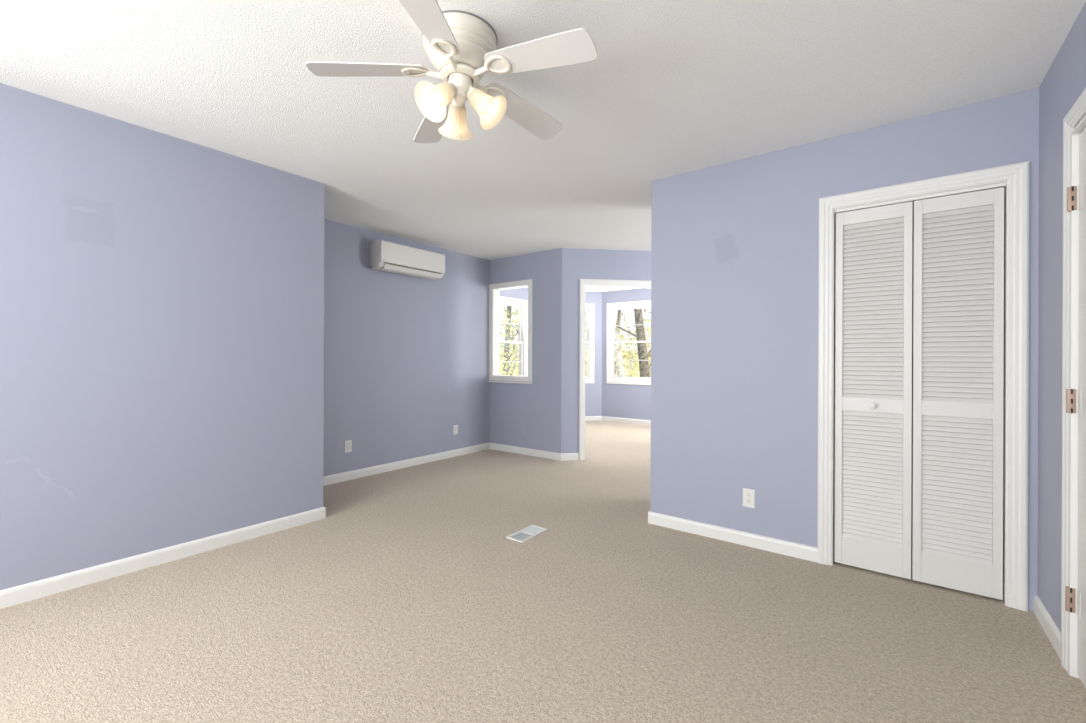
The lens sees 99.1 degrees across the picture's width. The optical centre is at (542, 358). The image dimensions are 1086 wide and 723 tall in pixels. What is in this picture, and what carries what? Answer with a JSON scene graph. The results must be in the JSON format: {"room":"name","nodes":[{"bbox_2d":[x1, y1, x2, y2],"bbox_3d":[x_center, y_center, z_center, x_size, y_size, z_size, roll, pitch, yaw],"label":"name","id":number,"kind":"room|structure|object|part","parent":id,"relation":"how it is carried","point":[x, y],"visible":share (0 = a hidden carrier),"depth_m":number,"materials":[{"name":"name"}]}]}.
{"room":"empty bedroom","nodes":[
{"label":"empty bedroom","id":0,"kind":"room"},
{"bbox_2d":[0,83,323,589],"bbox_3d":[-2.768,-0.060,1.919,0.115,2.440,3.733,0,0,37],"label":"wall","id":1,"kind":"structure","parent":0,"point":[162,295],"depth_m":2.56,"materials":[{"name":"purple paint"}]},
{"bbox_2d":[0,507,325,608],"bbox_3d":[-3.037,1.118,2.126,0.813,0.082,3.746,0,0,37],"label":"baseboard","id":2,"kind":"structure","parent":1,"relation":"attached to","point":[23,593],"depth_m":2.56,"materials":[{"name":"white paint"}]},
{"bbox_2d":[323,219,489,475],"bbox_3d":[-1.560,-0.056,4.934,0.115,2.440,2.738,0,0,37],"label":"wall","id":3,"kind":"structure","parent":0,"point":[406,357],"depth_m":4.89,"materials":[{"name":"purple paint"}]},
{"bbox_2d":[345,440,351,452],"bbox_3d":[-1.865,0.841,4.432,0.008,0.115,0.070,0,0,37],"label":"wall outlet","id":4,"kind":"object","parent":3,"relation":"attached to","point":[348,444],"visible":1,"depth_m":4.43,"materials":[{"name":"white plastic"}]},
{"bbox_2d":[323,443,488,485],"bbox_3d":[-1.484,1.124,4.936,0.013,0.082,2.638,0,0,37],"label":"baseboard","id":5,"kind":"structure","parent":3,"relation":"attached to","point":[349,475],"depth_m":4.87,"materials":[{"name":"white paint"}]},
{"bbox_2d":[370,240,444,279],"bbox_3d":[-1.411,-1.016,4.871,0.201,0.282,0.823,0,0,37],"label":"air conditioner","id":6,"kind":"object","parent":3,"relation":"attached to","point":[386,256],"visible":1,"depth_m":4.74,"materials":[{"name":"plastic"}]},
{"bbox_2d":[453,425,457,434],"bbox_3d":[-1.043,0.849,5.523,0.008,0.115,0.070,0,0,37],"label":"wall outlet","id":7,"kind":"object","parent":3,"relation":"attached to","point":[455,427],"visible":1,"depth_m":5.52,"materials":[{"name":"white plastic"}]},
{"bbox_2d":[500,288,527,299],"bbox_3d":[-0.859,-0.053,7.679,0.115,2.440,2.490,0,0,37],"label":"wall","id":8,"kind":"structure","parent":0,"point":[518,293],"depth_m":8.10,"materials":[{"name":"purple paint"}]},
{"bbox_2d":[500,296,527,375],"bbox_3d":[-0.609,-0.267,8.004,0.143,1.564,0.934,0,0,37],"label":"window","id":9,"kind":"structure","parent":8,"relation":"in","point":[522,304],"depth_m":8.28,"materials":[{"name":"white paint"}]},
{"bbox_3d":[-0.626,-0.612,8.017,0.032,0.688,0.748,0,0,37],"label":"sash","id":10,"kind":"part","parent":9,"relation":"part of","materials":[{"name":"white paint"}]},
{"bbox_3d":[-0.600,0.058,7.995,0.032,0.728,0.748,0,0,37],"label":"sash","id":11,"kind":"part","parent":9,"relation":"part of","materials":[{"name":"white paint"}]},
{"bbox_2d":[489,248,561,452],"bbox_3d":[-0.204,-0.050,5.699,1.131,2.440,0.115,0,0,37],"label":"wall","id":12,"kind":"structure","parent":0,"point":[537,405],"depth_m":5.52,"materials":[{"name":"purple paint"}]},
{"bbox_2d":[488,279,532,383],"bbox_3d":[-0.378,-0.326,5.814,0.721,1.262,0.149,0,0,37],"label":"window frame","id":13,"kind":"structure","parent":12,"relation":"attached to","point":[499,379],"depth_m":5.93,"materials":[{"name":"white paint"}]},
{"bbox_2d":[489,442,561,460],"bbox_3d":[-0.245,1.129,5.646,1.136,0.082,0.013,0,0,37],"label":"baseboard","id":14,"kind":"structure","parent":12,"relation":"attached to","point":[494,446],"depth_m":5.61,"materials":[{"name":"white paint"}]},
{"bbox_2d":[0,420,1085,722],"bbox_3d":[-0.167,1.230,3.695,6.194,0.120,10.106,0,0,37],"label":"floor","id":15,"kind":"structure","parent":0,"point":[411,600],"depth_m":2.01,"materials":[{"name":"beige carpet"}]},
{"bbox_2d":[506,525,547,542],"bbox_3d":[-0.103,1.167,3.089,0.136,0.007,0.280,0,0,37],"label":"floor vent","id":16,"kind":"object","parent":15,"relation":"in","point":[527,533],"visible":1,"depth_m":3.08,"materials":[{"name":"metal"}]},
{"bbox_2d":[0,0,1085,291],"bbox_3d":[-0.157,-1.345,3.695,6.194,0.150,10.106,0,0,37],"label":"ceiling","id":17,"kind":"structure","parent":0,"point":[671,87],"depth_m":2.14,"materials":[{"name":"white paint"}]},
{"bbox_2d":[306,0,596,142],"bbox_3d":[-0.301,-1.064,1.845,1.074,0.413,1.064,0,0,37],"label":"ceiling fan","id":18,"kind":"object","parent":17,"relation":"hanging from","point":[461,46],"visible":1,"depth_m":1.76,"materials":[{"name":"white metal"}]},
{"bbox_3d":[-0.664,-1.105,1.773,0.435,0.068,0.130,0,0,-10],"label":"fan blade","id":19,"kind":"part","parent":18,"relation":"part of","materials":[{"name":"white wood"}]},
{"bbox_3d":[-0.468,-1.114,1.809,0.165,0.027,0.086,0,0,-10],"label":"blade arm","id":20,"kind":"part","parent":18,"relation":"part of","materials":[{"name":"white metal"}]},
{"bbox_3d":[-0.375,-1.104,1.494,0.130,0.068,0.435,0,0,8],"label":"fan blade","id":21,"kind":"part","parent":18,"relation":"part of","materials":[{"name":"white wood"}]},
{"bbox_3d":[-0.489,-1.104,2.134,0.130,0.068,0.435,0,0,-28],"label":"fan blade","id":22,"kind":"part","parent":18,"relation":"part of","materials":[{"name":"white wood"}]},
{"bbox_3d":[-0.406,-0.980,1.749,0.144,0.150,0.150,0,0,37],"label":"lamp shade","id":23,"kind":"part","parent":18,"relation":"part of","materials":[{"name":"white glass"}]},
{"bbox_3d":[-0.391,-1.002,1.764,0.046,0.063,0.064,0,0,37],"label":"light bulb","id":24,"kind":"part","parent":18,"relation":"part of","materials":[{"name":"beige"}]},
{"bbox_3d":[-0.348,-1.114,1.692,0.086,0.027,0.165,0,0,8],"label":"blade arm","id":25,"kind":"part","parent":18,"relation":"part of","materials":[{"name":"white metal"}]},
{"bbox_3d":[-0.361,-0.980,1.953,0.147,0.150,0.138,0,0,37],"label":"lamp shade","id":26,"kind":"part","parent":18,"relation":"part of","materials":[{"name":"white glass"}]},
{"bbox_3d":[-0.235,-1.001,1.815,0.062,0.063,0.046,0,0,37],"label":"light bulb","id":27,"kind":"part","parent":18,"relation":"part of","materials":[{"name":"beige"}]},
{"bbox_3d":[-0.208,-0.980,1.816,0.149,0.150,0.138,0,0,37],"label":"lamp shade","id":28,"kind":"part","parent":18,"relation":"part of","materials":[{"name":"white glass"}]},
{"bbox_3d":[-0.224,-1.113,1.932,0.086,0.027,0.166,0,0,37],"label":"blade arm","id":29,"kind":"part","parent":18,"relation":"part of","materials":[{"name":"white metal"}]},
{"bbox_3d":[-0.196,-1.113,1.776,0.166,0.027,0.086,0,0,37],"label":"blade arm","id":30,"kind":"part","parent":18,"relation":"part of","materials":[{"name":"white metal"}]},
{"bbox_3d":[-0.090,-1.103,2.079,0.130,0.068,0.435,0,0,44],"label":"fan blade","id":31,"kind":"part","parent":18,"relation":"part of","materials":[{"name":"white wood"}]},
{"bbox_3d":[-0.020,-1.103,1.683,0.435,0.068,0.130,0,0,26],"label":"fan blade","id":32,"kind":"part","parent":18,"relation":"part of","materials":[{"name":"white wood"}]},
{"bbox_2d":[585,292,601,415],"bbox_3d":[0.519,-0.048,8.779,1.195,2.440,0.115,0,0,-8],"label":"wall","id":33,"kind":"structure","parent":0,"point":[593,391],"depth_m":8.79,"materials":[{"name":"purple paint"}]},
{"bbox_2d":[585,303,594,382],"bbox_3d":[0.518,-0.288,8.775,0.904,1.514,0.143,0,0,-8],"label":"window","id":34,"kind":"structure","parent":33,"relation":"in","point":[590,307],"depth_m":8.77,"materials":[{"name":"white paint"}]},
{"bbox_3d":[0.519,0.025,8.761,0.718,0.703,0.032,0,0,-8],"label":"sash","id":35,"kind":"part","parent":34,"relation":"part of","materials":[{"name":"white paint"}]},
{"bbox_3d":[0.517,-0.620,8.797,0.718,0.663,0.032,0,0,-8],"label":"sash","id":36,"kind":"part","parent":34,"relation":"part of","materials":[{"name":"white paint"}]},
{"bbox_3d":[0.517,-0.288,8.782,0.780,1.390,0.129,0,0,-8],"label":"frame","id":37,"kind":"part","parent":34,"relation":"part of","materials":[{"name":"white paint"}]},
{"bbox_2d":[561,248,650,452],"bbox_3d":[1.364,-0.044,5.532,2.340,2.440,0.115,0,0,-8],"label":"wall","id":38,"kind":"structure","parent":0,"point":[577,264],"depth_m":5.33,"materials":[{"name":"purple paint"}]},
{"bbox_2d":[561,453,578,460],"bbox_3d":[1.366,1.135,5.469,2.346,0.082,0.013,0,0,-8],"label":"baseboard","id":39,"kind":"structure","parent":38,"relation":"attached to","point":[564,456],"depth_m":5.31,"materials":[{"name":"white paint"}]},
{"bbox_2d":[579,279,650,459],"bbox_3d":[1.056,0.128,5.482,1.302,2.094,0.138,0,0,-8],"label":"door frame","id":40,"kind":"structure","parent":38,"relation":"attached to","point":[583,282],"depth_m":5.34,"materials":[{"name":"white paint"}]},
{"bbox_2d":[602,288,650,419],"bbox_3d":[2.365,-0.040,7.939,3.033,2.440,0.115,0,0,37],"label":"wall","id":41,"kind":"structure","parent":0,"point":[618,400],"depth_m":8.54,"materials":[{"name":"purple paint"}]},
{"bbox_2d":[585,416,650,424],"bbox_3d":[0.920,1.133,7.798,5.112,0.082,1.986,0,0,-4],"label":"baseboard","id":42,"kind":"structure","parent":41,"relation":"attached to","point":[587,418],"depth_m":8.57,"materials":[{"name":"white paint"}]},
{"bbox_2d":[606,300,650,384],"bbox_3d":[1.671,-0.283,8.457,1.084,1.514,0.143,0,0,37],"label":"window","id":43,"kind":"structure","parent":41,"relation":"in","point":[611,307],"depth_m":8.64,"materials":[{"name":"white paint"}]},
{"bbox_3d":[1.662,0.029,8.446,0.898,0.703,0.032,0,0,37],"label":"sash","id":44,"kind":"part","parent":43,"relation":"part of","materials":[{"name":"white paint"}]},
{"bbox_3d":[1.686,-0.616,8.475,0.898,0.663,0.032,0,0,37],"label":"sash","id":45,"kind":"part","parent":43,"relation":"part of","materials":[{"name":"white paint"}]},
{"bbox_2d":[650,87,1038,610],"bbox_3d":[1.570,-0.043,2.772,1.916,2.440,0.115,0,0,37],"label":"wall","id":46,"kind":"structure","parent":0,"point":[735,244],"depth_m":2.85,"materials":[{"name":"purple paint"}]},
{"bbox_2d":[648,511,817,562],"bbox_3d":[1.382,1.135,3.268,1.051,0.082,0.713,0,0,37],"label":"baseboard","id":47,"kind":"structure","parent":46,"relation":"attached to","point":[788,548],"depth_m":2.93,"materials":[{"name":"white paint"}]},
{"bbox_2d":[743,488,754,507],"bbox_3d":[1.291,0.875,2.902,0.070,0.115,0.008,0,0,37],"label":"wall outlet","id":48,"kind":"object","parent":46,"relation":"attached to","point":[748,494],"visible":1,"depth_m":2.90,"materials":[{"name":"white plastic"}]},
{"bbox_2d":[834,187,1003,599],"bbox_3d":[1.941,0.168,2.433,0.689,1.989,0.058,0,0,37],"label":"door","id":49,"kind":"structure","parent":46,"relation":"in","point":[957,489],"depth_m":2.41,"materials":[{"name":"white paint"}]},
{"bbox_3d":[1.799,0.256,2.524,0.033,0.033,0.032,0,0,37],"label":"knob","id":50,"kind":"part","parent":49,"relation":"part of","materials":[{"name":"white paint"}]},
{"bbox_3d":[1.811,0.167,2.547,0.344,1.989,0.028,0,0,38],"label":"panel","id":51,"kind":"part","parent":49,"relation":"part of","materials":[{"name":"white paint"}]},
{"bbox_3d":[2.088,0.168,2.339,0.341,1.989,0.028,0,0,36],"label":"panel","id":52,"kind":"part","parent":49,"relation":"part of","materials":[{"name":"white paint"}]},
{"bbox_2d":[834,182,1005,213],"bbox_3d":[1.952,-0.841,2.442,0.701,0.017,0.024,0,0,37],"label":"trim","id":53,"kind":"structure","parent":46,"relation":"attached to","point":[998,185],"depth_m":2.41,"materials":[{"name":"white paint"}]},
{"bbox_2d":[817,161,1029,610],"bbox_3d":[1.965,0.127,2.465,0.853,2.103,0.138,0,0,37],"label":"door frame","id":54,"kind":"structure","parent":46,"relation":"attached to","point":[1017,175],"depth_m":2.21,"materials":[{"name":"white paint"}]},
{"bbox_2d":[902,202,913,546],"bbox_3d":[1.930,-0.042,3.249,1.916,2.440,0.090,0,0,37],"label":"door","id":55,"kind":"structure","parent":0,"point":[913,202],"depth_m":2.90,"materials":[{"name":"white wood"}]},
{"bbox_2d":[1037,2,1085,631],"bbox_3d":[0.812,-0.046,0.078,0.115,2.440,5.101,0,0,37],"label":"wall","id":56,"kind":"structure","parent":0,"point":[1064,82],"depth_m":1.96,"materials":[{"name":"purple paint"}]},
{"bbox_2d":[1033,595,1060,659],"bbox_3d":[2.152,1.138,1.969,0.013,0.082,0.461,0,0,37],"label":"baseboard","id":57,"kind":"structure","parent":56,"relation":"attached to","point":[1053,633],"depth_m":1.96,"materials":[{"name":"white paint"}]},
{"bbox_2d":[1061,88,1085,672],"bbox_3d":[1.724,0.122,1.401,0.019,2.111,0.967,0,0,37],"label":"door frame","id":58,"kind":"structure","parent":56,"relation":"attached to","point":[1077,112],"depth_m":1.75,"materials":[{"name":"white paint"}]},
{"bbox_2d":[1065,115,1085,687],"bbox_3d":[1.750,0.167,1.381,0.183,2.020,0.817,0,0,37],"label":"door","id":59,"kind":"structure","parent":56,"relation":"in","point":[1075,593],"depth_m":1.71,"materials":[{"name":"white paint"}]},
{"bbox_3d":[1.750,0.168,1.381,0.035,1.990,0.785,0,0,37],"label":"panel","id":60,"kind":"part","parent":59,"relation":"part of","materials":[{"name":"white paint"}]},
{"label":"outside","id":61,"kind":"structure","parent":0,"visible":0},
{"bbox_2d":[499,344,650,376],"bbox_3d":[4.252,1.097,25.591,72.000,6.877,74.000,0,0,37],"label":"ground","id":62,"kind":"structure","parent":61,"point":[517,345],"depth_m":48.58,"materials":[{"name":"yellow plant"}]},
{"bbox_2d":[499,306,518,375],"bbox_3d":[-1.114,-0.620,14.456,2.380,9.009,2.893,0,0,37],"label":"tree","id":63,"kind":"object","parent":62,"relation":"on","point":[514,329],"visible":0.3,"depth_m":14.64,"materials":[{"name":"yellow plant"}]},
{"bbox_2d":[500,305,518,374],"bbox_3d":[-0.956,-0.625,16.135,2.811,9.023,2.940,0,0,37],"label":"tree","id":64,"kind":"object","parent":62,"relation":"on","point":[506,346],"visible":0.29,"depth_m":16.23,"materials":[{"name":"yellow plant"}]},
{"bbox_2d":[499,308,650,371],"bbox_3d":[0.224,-0.751,29.417,34.578,7.001,18.949,0,0,1],"label":"foliage","id":65,"kind":"object","parent":62,"relation":"on","point":[513,321],"visible":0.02,"depth_m":26.77,"materials":[{"name":"beige plant"}]},
{"bbox_2d":[499,323,650,376],"bbox_3d":[0.294,0.291,24.048,21.662,7.218,22.612,0,0,-38],"label":"undergrowth","id":66,"kind":"object","parent":62,"relation":"on","point":[586,323],"visible":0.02,"depth_m":26.46,"materials":[{"name":"green plant"}]},
{"bbox_2d":[585,310,638,376],"bbox_3d":[2.355,-0.928,17.690,3.024,9.030,3.239,0,0,16],"label":"tree","id":67,"kind":"object","parent":62,"relation":"on","point":[618,310],"visible":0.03,"depth_m":17.42,"materials":[{"name":"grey plant"}]},
{"bbox_2d":[586,310,646,376],"bbox_3d":[2.192,-0.842,14.313,2.649,9.015,3.234,0,0,37],"label":"tree","id":68,"kind":"object","parent":62,"relation":"on","point":[618,358],"visible":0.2,"depth_m":14.50,"materials":[{"name":"green plant"}]},
{"bbox_2d":[586,308,650,376],"bbox_3d":[2.718,-0.553,12.716,2.828,9.010,3.024,0,0,37],"label":"tree","id":69,"kind":"object","parent":62,"relation":"on","point":[644,367],"visible":0.12,"depth_m":12.72,"materials":[{"name":"grey plant"}]},
{"bbox_2d":[625,318,650,373],"bbox_3d":[4.050,-0.746,14.467,2.516,9.010,3.175,0,0,-20],"label":"tree","id":70,"kind":"object","parent":62,"relation":"on","point":[636,353],"visible":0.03,"depth_m":15.18,"materials":[{"name":"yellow plant"}]}
]}

